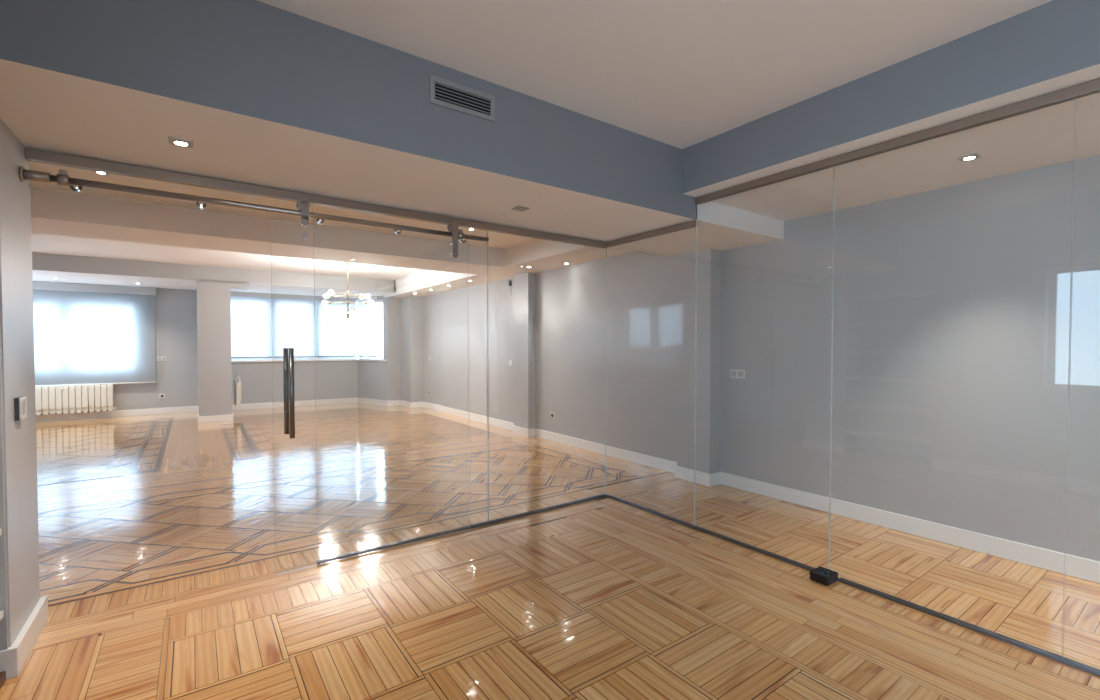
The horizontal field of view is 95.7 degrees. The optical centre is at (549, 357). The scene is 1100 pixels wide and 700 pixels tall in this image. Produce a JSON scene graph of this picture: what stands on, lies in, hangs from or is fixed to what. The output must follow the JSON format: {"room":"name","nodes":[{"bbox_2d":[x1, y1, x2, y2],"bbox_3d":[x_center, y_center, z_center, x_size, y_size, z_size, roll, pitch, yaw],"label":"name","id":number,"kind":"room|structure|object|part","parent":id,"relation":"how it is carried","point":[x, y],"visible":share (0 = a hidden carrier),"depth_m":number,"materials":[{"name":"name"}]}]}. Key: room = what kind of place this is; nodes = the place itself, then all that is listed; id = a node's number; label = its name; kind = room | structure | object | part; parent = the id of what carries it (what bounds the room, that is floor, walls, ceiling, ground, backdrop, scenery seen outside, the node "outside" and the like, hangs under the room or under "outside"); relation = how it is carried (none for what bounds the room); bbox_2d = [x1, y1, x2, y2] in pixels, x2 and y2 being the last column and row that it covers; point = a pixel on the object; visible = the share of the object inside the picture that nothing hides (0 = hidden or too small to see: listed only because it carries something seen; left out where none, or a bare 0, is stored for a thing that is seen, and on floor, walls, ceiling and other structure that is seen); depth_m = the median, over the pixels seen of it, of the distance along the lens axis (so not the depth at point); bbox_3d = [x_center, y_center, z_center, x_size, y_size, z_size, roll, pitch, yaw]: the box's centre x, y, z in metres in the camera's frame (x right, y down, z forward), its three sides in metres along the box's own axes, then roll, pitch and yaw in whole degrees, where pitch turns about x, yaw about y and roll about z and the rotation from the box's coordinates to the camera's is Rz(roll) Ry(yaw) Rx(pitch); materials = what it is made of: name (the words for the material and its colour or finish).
{"room":"empty living room","nodes":[
{"label":"empty living room","id":0,"kind":"room"},
{"bbox_2d":[36,288,198,414],"bbox_3d":[-8.895,-0.116,9.741,3.500,2.600,0.200,-1,2,-36],"label":"wall","id":1,"kind":"structure","parent":0,"point":[175,309],"depth_m":10.36,"materials":[{"name":"grey paint"}]},
{"bbox_2d":[35,384,115,415],"bbox_3d":[-9.056,0.802,9.412,1.300,0.520,0.179,-1,2,-36],"label":"radiator","id":2,"kind":"object","parent":1,"relation":"attached to","point":[52,400],"visible":0.8,"depth_m":9.39,"materials":[{"name":"beige metal"}]},
{"bbox_2d":[33,281,155,386],"bbox_3d":[-8.854,-0.432,9.566,2.050,1.937,0.120,-1,2,-36],"label":"roller blind","id":3,"kind":"object","parent":1,"relation":"attached to","point":[85,334],"visible":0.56,"depth_m":9.59,"materials":[{"name":"fabric"}]},
{"bbox_2d":[157,356,165,360],"bbox_3d":[-7.995,0.028,10.258,0.150,0.090,0.014,-1,2,-36],"label":"light switch","id":4,"kind":"object","parent":1,"relation":"attached to","point":[159,358],"visible":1,"depth_m":10.25,"materials":[{"name":"white plastic"}]},
{"bbox_2d":[32,252,395,297],"bbox_3d":[-6.904,-1.616,9.936,7.000,0.410,2.350,-1,2,-36],"label":"beam","id":5,"kind":"structure","parent":0,"point":[69,268],"depth_m":9.15,"materials":[{"name":"white paint"}]},
{"bbox_2d":[197,280,248,415],"bbox_3d":[-6.192,-0.110,9.452,0.805,2.600,0.520,-1,2,-36],"label":"wall pillar","id":6,"kind":"structure","parent":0,"point":[213,297],"depth_m":9.15,"materials":[{"name":"grey paint"}]},
{"bbox_2d":[32,233,424,279],"bbox_3d":[-5.131,-1.695,7.427,6.960,0.140,3.950,-1,2,-36],"label":"ceiling","id":7,"kind":"structure","parent":0,"point":[41,243],"depth_m":8.20,"materials":[{"name":"white paint"}]},
{"bbox_2d":[326,262,369,318],"bbox_3d":[-3.487,-1.159,8.588,0.724,0.984,0.615,-1,2,-36],"label":"chandelier","id":8,"kind":"object","parent":7,"relation":"hanging from","point":[347,302],"visible":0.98,"depth_m":8.58,"materials":[{"name":"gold metal"}]},
{"bbox_3d":[-3.487,-1.144,8.588,0.048,0.954,0.048,-1,2,-36],"label":"stem","id":9,"kind":"part","parent":8,"relation":"part of","materials":[{"name":"gold metal"}]},
{"bbox_3d":[-3.487,-0.939,8.592,0.620,0.014,0.014,0,1,4],"label":"arm","id":10,"kind":"part","parent":8,"relation":"part of","materials":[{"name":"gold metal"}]},
{"bbox_2d":[30,187,504,273],"bbox_3d":[-3.727,-1.487,5.473,6.960,0.470,0.870,-1,2,-36],"label":"beam","id":11,"kind":"structure","parent":0,"point":[55,212],"depth_m":5.38,"materials":[{"name":"white paint"}]},
{"bbox_2d":[30,161,536,248],"bbox_3d":[-2.708,-1.585,4.050,6.960,0.210,2.625,-1,2,-36],"label":"ceiling","id":12,"kind":"structure","parent":0,"point":[496,240],"depth_m":4.92,"materials":[{"name":"white paint"}]},
{"bbox_2d":[93,171,108,174],"bbox_3d":[-3.584,-1.474,3.975,0.094,0.008,0.094,-1,2,-36],"label":"recessed light","id":13,"kind":"object","parent":12,"relation":"in","point":[93,171],"visible":0.67,"depth_m":3.99,"materials":[{"name":"white metal"}]},
{"bbox_2d":[230,291,387,404],"bbox_3d":[-5.606,-0.150,11.275,3.634,2.600,1.540,-1,2,-36],"label":"wall","id":14,"kind":"structure","parent":0,"point":[334,379],"depth_m":11.73,"materials":[{"name":"grey paint"}]},
{"bbox_2d":[36,397,422,422],"bbox_3d":[-6.541,1.114,10.081,7.489,0.125,2.036,-1,2,-36],"label":"baseboard","id":15,"kind":"structure","parent":14,"relation":"attached to","point":[119,413],"depth_m":10.38,"materials":[{"name":"white paint"}]},
{"bbox_2d":[231,298,356,362],"bbox_3d":[-6.016,-0.626,11.568,2.960,1.460,0.270,-1,2,-36],"label":"window","id":16,"kind":"structure","parent":14,"relation":"in","point":[233,360],"depth_m":11.76,"materials":[{"name":"white plastic"}]},
{"bbox_2d":[231,296,271,357],"bbox_3d":[-6.758,-0.695,11.044,1.025,1.429,0.074,-1,2,-36],"label":"roller blind","id":17,"kind":"object","parent":16,"relation":"attached to","point":[251,317],"visible":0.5,"depth_m":11.09,"materials":[{"name":"fabric"}]},
{"bbox_3d":[-6.000,0.079,11.552,2.950,0.040,0.200,-1,2,-36],"label":"sill","id":18,"kind":"part","parent":16,"relation":"part of","materials":[{"name":"white paint"}]},
{"bbox_2d":[273,298,315,357],"bbox_3d":[-5.957,-0.708,11.617,0.895,1.429,0.074,-1,2,-36],"label":"roller blind","id":19,"kind":"object","parent":16,"relation":"attached to","point":[294,320],"visible":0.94,"depth_m":11.60,"materials":[{"name":"fabric"}]},
{"bbox_2d":[317,300,355,356],"bbox_3d":[-5.216,-0.720,12.149,0.880,1.429,0.074,-1,2,-36],"label":"roller blind","id":20,"kind":"object","parent":16,"relation":"attached to","point":[335,331],"visible":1,"depth_m":12.12,"materials":[{"name":"fabric"}]},
{"bbox_2d":[0,0,783,256],"bbox_3d":[-1.268,-1.342,2.769,7.800,0.640,1.145,-1,2,-36],"label":"beam","id":21,"kind":"structure","parent":0,"point":[265,95],"depth_m":2.37,"materials":[{"name":"white paint"}]},
{"bbox_2d":[168,136,192,147],"bbox_3d":[-1.735,-1.008,2.343,0.094,0.008,0.094,-1,2,-36],"label":"ceiling spotlight","id":22,"kind":"object","parent":21,"relation":"attached to","point":[174,141],"visible":1,"depth_m":2.33,"materials":[{"name":"grey paint"}]},
{"bbox_2d":[25,148,606,248],"bbox_3d":[-1.012,-1.005,3.498,3.743,0.050,0.044,-1,2,-36],"label":"rail","id":23,"kind":"object","parent":21,"relation":"attached to","point":[64,160],"visible":1,"depth_m":2.99,"materials":[{"name":"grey metal"}]},
{"bbox_2d":[28,160,312,224],"bbox_3d":[-2.013,-0.898,2.783,1.264,0.132,0.010,-1,2,-36],"label":"glass panel","id":24,"kind":"object","parent":23,"relation":"attached to","point":[28,160],"visible":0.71,"depth_m":2.66,"materials":[{"name":"grey"}]},
{"bbox_2d":[430,75,494,121],"bbox_3d":[-0.457,-1.365,2.638,0.374,0.139,0.012,-1,2,-36],"label":"grille","id":25,"kind":"object","parent":21,"relation":"attached to","point":[444,93],"visible":1,"depth_m":2.63,"materials":[{"name":"grey metal"}]},
{"bbox_2d":[511,206,529,211],"bbox_3d":[-0.206,-1.033,3.474,0.094,0.008,0.094,-1,2,-36],"label":"ceiling spotlight","id":26,"kind":"object","parent":21,"relation":"attached to","point":[518,208],"visible":1,"depth_m":3.46,"materials":[{"name":"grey metal"}]},
{"bbox_2d":[607,220,697,247],"bbox_3d":[0.812,-1.026,4.200,0.044,0.042,1.030,-1,2,-36],"label":"rail","id":27,"kind":"object","parent":21,"relation":"attached to","point":[690,224],"visible":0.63,"depth_m":4.11,"materials":[{"name":"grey metal"}]},
{"bbox_2d":[387,296,423,401],"bbox_3d":[-3.301,-0.358,11.632,0.800,3.000,0.800,-1,2,-36],"label":"wall","id":28,"kind":"structure","parent":0,"point":[405,315],"depth_m":11.50,"materials":[{"name":"grey paint"}]},
{"bbox_2d":[357,300,386,360],"bbox_3d":[-4.286,-0.637,12.027,1.209,1.460,0.170,1,2,37],"label":"window","id":29,"kind":"structure","parent":28,"relation":"in","point":[377,301],"depth_m":11.95,"materials":[{"name":"white plastic"}]},
{"bbox_2d":[356,297,376,356],"bbox_3d":[-4.431,-0.718,12.040,0.785,1.429,0.050,1,2,37],"label":"roller blind","id":30,"kind":"object","parent":29,"relation":"attached to","point":[366,318],"visible":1,"depth_m":12.03,"materials":[{"name":"fabric"}]},
{"bbox_3d":[-4.304,0.069,12.019,1.209,0.040,0.110,1,2,37],"label":"sill","id":31,"kind":"part","parent":29,"relation":"part of","materials":[{"name":"white paint"}]},
{"bbox_2d":[384,239,634,297],"bbox_3d":[-1.605,-1.569,9.206,0.840,0.470,9.715,-1,2,-36],"label":"ceiling","id":32,"kind":"structure","parent":0,"point":[543,255],"depth_m":7.16,"materials":[{"name":"white paint"}]},
{"bbox_2d":[0,402,1099,699],"bbox_3d":[-2.526,1.302,4.495,7.900,0.004,16.600,-1,2,-36],"label":"floor","id":33,"kind":"structure","parent":0,"point":[160,559],"depth_m":2.90,"materials":[{"name":"brown wood"}]},
{"bbox_2d":[0,310,8,689],"bbox_3d":[-2.171,0.155,1.572,0.400,2.420,0.980,-1,2,-36],"label":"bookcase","id":34,"kind":"object","parent":33,"relation":"on","point":[4,640],"visible":1,"depth_m":2.08,"materials":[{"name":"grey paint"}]},
{"bbox_3d":[-2.166,1.084,1.597,0.372,0.028,0.940,-1,2,-36],"label":"shelf","id":35,"kind":"part","parent":34,"relation":"part of","materials":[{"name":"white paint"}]},
{"bbox_2d":[0,118,39,646],"bbox_3d":[-3.514,-0.134,1.513,2.655,3.000,0.500,-1,2,-36],"label":"wall pier","id":36,"kind":"object","parent":33,"relation":"on","point":[16,279],"visible":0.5,"depth_m":2.25,"materials":[{"name":"grey paint"}]},
{"bbox_2d":[14,396,26,420],"bbox_3d":[-2.386,0.230,2.245,0.022,0.100,0.090,-1,2,-36],"label":"switch","id":37,"kind":"object","parent":36,"relation":"attached to","point":[20,405],"visible":1,"depth_m":2.21,"materials":[{"name":"grey plastic"}]},
{"bbox_3d":[-2.381,0.230,2.249,0.008,0.096,0.086,-1,2,-36],"label":"switch frame","id":38,"kind":"part","parent":37,"relation":"part of","materials":[{"name":"white plastic"}]},
{"bbox_2d":[0,595,47,678],"bbox_3d":[-2.588,1.289,2.206,0.431,0.125,0.546,-1,2,-36],"label":"baseboard","id":39,"kind":"structure","parent":36,"relation":"attached to","point":[13,659],"depth_m":2.21,"materials":[{"name":"white paint"}]},
{"bbox_2d":[317,494,605,563],"bbox_3d":[-0.493,1.304,3.922,2.472,0.018,0.030,-1,2,-36],"label":"channel","id":40,"kind":"object","parent":33,"relation":"on","point":[368,550],"visible":1,"depth_m":3.73,"materials":[{"name":"grey metal"}]},
{"bbox_2d":[313,204,487,500],"bbox_3d":[-0.992,0.167,3.539,1.241,2.294,0.010,-1,2,-36],"label":"glass panel","id":41,"kind":"object","parent":40,"relation":"on","point":[313,204],"visible":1,"depth_m":3.88,"materials":[{"name":"grey"}]},
{"bbox_2d":[19,166,488,242],"bbox_3d":[-1.491,-0.880,3.077,2.475,0.081,0.120,-1,2,-36],"label":"sliding track","id":42,"kind":"object","parent":41,"relation":"attached to","point":[63,179],"visible":0.97,"depth_m":2.75,"materials":[{"name":"grey metal"}]},
{"bbox_2d":[19,166,50,182],"bbox_3d":[-2.442,-0.860,2.365,0.100,0.072,0.072,-1,2,-36],"label":"wall bracket","id":43,"kind":"object","parent":42,"relation":"attached to","point":[24,174],"depth_m":2.35,"materials":[{"name":"grey metal"}]},
{"bbox_2d":[271,198,469,574],"bbox_3d":[-1.135,0.172,3.370,1.302,2.283,0.160,-1,2,-36],"label":"door","id":44,"kind":"structure","parent":42,"relation":"hanging from","point":[303,204],"depth_m":3.08,"materials":[{"name":"grey"}]},
{"bbox_3d":[-1.627,0.210,3.076,0.029,0.534,0.066,-1,2,-36],"label":"bar handle","id":45,"kind":"part","parent":44,"relation":"part of","materials":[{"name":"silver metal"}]},
{"bbox_3d":[-1.570,0.216,3.021,0.029,0.544,0.070,-1,2,-36],"label":"bar handle","id":46,"kind":"part","parent":44,"relation":"part of","materials":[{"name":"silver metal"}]},
{"bbox_2d":[488,230,606,521],"bbox_3d":[0.018,0.151,4.263,1.236,2.294,0.010,-1,2,-36],"label":"glass panel","id":47,"kind":"object","parent":40,"relation":"on","point":[489,230],"visible":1,"depth_m":4.51,"materials":[{"name":"grey"}]},
{"bbox_2d":[604,494,814,570],"bbox_3d":[1.089,1.306,3.864,0.030,0.018,1.968,-1,2,-36],"label":"channel","id":48,"kind":"object","parent":33,"relation":"on","point":[801,565],"visible":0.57,"depth_m":3.64,"materials":[{"name":"grey metal"}]},
{"bbox_2d":[606,228,695,493],"bbox_3d":[0.816,0.146,4.220,0.010,2.304,1.011,-1,2,-36],"label":"glass panel","id":49,"kind":"object","parent":48,"relation":"on","point":[686,228],"visible":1,"depth_m":3.82,"materials":[{"name":"grey"}]},
{"bbox_2d":[694,165,833,568],"bbox_3d":[1.403,0.083,3.400,0.010,2.468,0.994,-1,2,-36],"label":"glass panel","id":50,"kind":"object","parent":48,"relation":"on","point":[833,165],"visible":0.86,"depth_m":3.14,"materials":[{"name":"grey"}]},
{"bbox_2d":[810,566,837,585],"bbox_3d":[1.638,1.309,2.979,0.124,0.050,0.107,-1,2,-36],"label":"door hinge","id":51,"kind":"object","parent":33,"relation":"on","point":[822,575],"visible":1,"depth_m":2.96,"materials":[{"name":"black plastic"}]},
{"bbox_2d":[838,577,1099,675],"bbox_3d":[2.481,1.349,1.924,0.030,0.018,2.586,-1,2,-36],"label":"channel","id":52,"kind":"object","parent":33,"relation":"on","point":[1059,658],"visible":1,"depth_m":2.44,"materials":[{"name":"grey metal"}]},
{"bbox_2d":[829,99,1074,653],"bbox_3d":[1.985,0.101,2.589,0.010,2.468,0.995,-1,2,-36],"label":"glass panel","id":53,"kind":"object","parent":52,"relation":"on","point":[1069,99],"visible":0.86,"depth_m":2.97,"materials":[{"name":"grey"}]},
{"bbox_2d":[1063,91,1098,657],"bbox_3d":[2.756,0.124,1.514,0.010,2.468,1.643,-1,2,-36],"label":"glass panel","id":54,"kind":"object","parent":52,"relation":"on","point":[1096,91],"visible":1,"depth_m":2.18,"materials":[{"name":"grey"}]},
{"bbox_2d":[257,0,1051,148],"bbox_3d":[0.079,-1.516,-0.445,6.250,0.150,5.640,-1,2,-36],"label":"ceiling","id":55,"kind":"structure","parent":0,"point":[681,74],"depth_m":2.39,"materials":[{"name":"white paint"}]},
{"bbox_2d":[423,155,1099,561],"bbox_3d":[1.256,-0.226,5.684,0.328,3.000,14.180,-1,2,-36],"label":"wall","id":56,"kind":"structure","parent":0,"point":[952,323],"depth_m":4.01,"materials":[{"name":"grey paint"}]},
{"bbox_2d":[730,369,744,378],"bbox_3d":[1.838,0.164,4.886,0.014,0.085,0.160,-1,2,-36],"label":"light switch","id":57,"kind":"object","parent":56,"relation":"attached to","point":[734,373],"visible":1,"depth_m":4.88,"materials":[{"name":"white plastic"}]},
{"bbox_2d":[423,402,1099,582],"bbox_3d":[1.187,1.212,5.667,0.189,0.125,14.180,-1,2,-36],"label":"baseboard","id":58,"kind":"structure","parent":56,"relation":"attached to","point":[1079,567],"depth_m":4.03,"materials":[{"name":"white paint"}]},
{"bbox_2d":[682,0,1099,220],"bbox_3d":[3.248,-1.403,1.832,1.550,0.475,5.640,-1,2,-36],"label":"beam","id":59,"kind":"structure","parent":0,"point":[1054,45],"depth_m":2.73,"materials":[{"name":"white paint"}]},
{"bbox_2d":[695,78,1099,203],"bbox_3d":[2.757,-1.132,1.484,0.044,0.046,5.638,-1,2,-36],"label":"rail","id":60,"kind":"object","parent":59,"relation":"attached to","point":[1050,99],"visible":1,"depth_m":2.58,"materials":[{"name":"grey metal"}]},
{"bbox_2d":[957,153,981,161],"bbox_3d":[2.495,-1.187,2.964,0.094,0.008,0.094,-1,2,-36],"label":"ceiling spotlight","id":61,"kind":"object","parent":59,"relation":"attached to","point":[975,155],"visible":1,"depth_m":2.95,"materials":[{"name":"white metal"}]},
{"bbox_3d":[-6.927,-0.125,10.137,0.160,2.600,1.450,-1,2,-36],"label":"wall","id":62,"kind":"structure","parent":0,"visible":0},
{"bbox_2d":[232,376,240,406],"bbox_3d":[-6.475,0.668,10.017,0.411,0.620,0.780,-1,2,-36],"label":"radiator","id":63,"kind":"object","parent":62,"relation":"attached to","point":[237,383],"visible":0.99,"depth_m":9.89,"materials":[{"name":"beige metal"}]}
]}

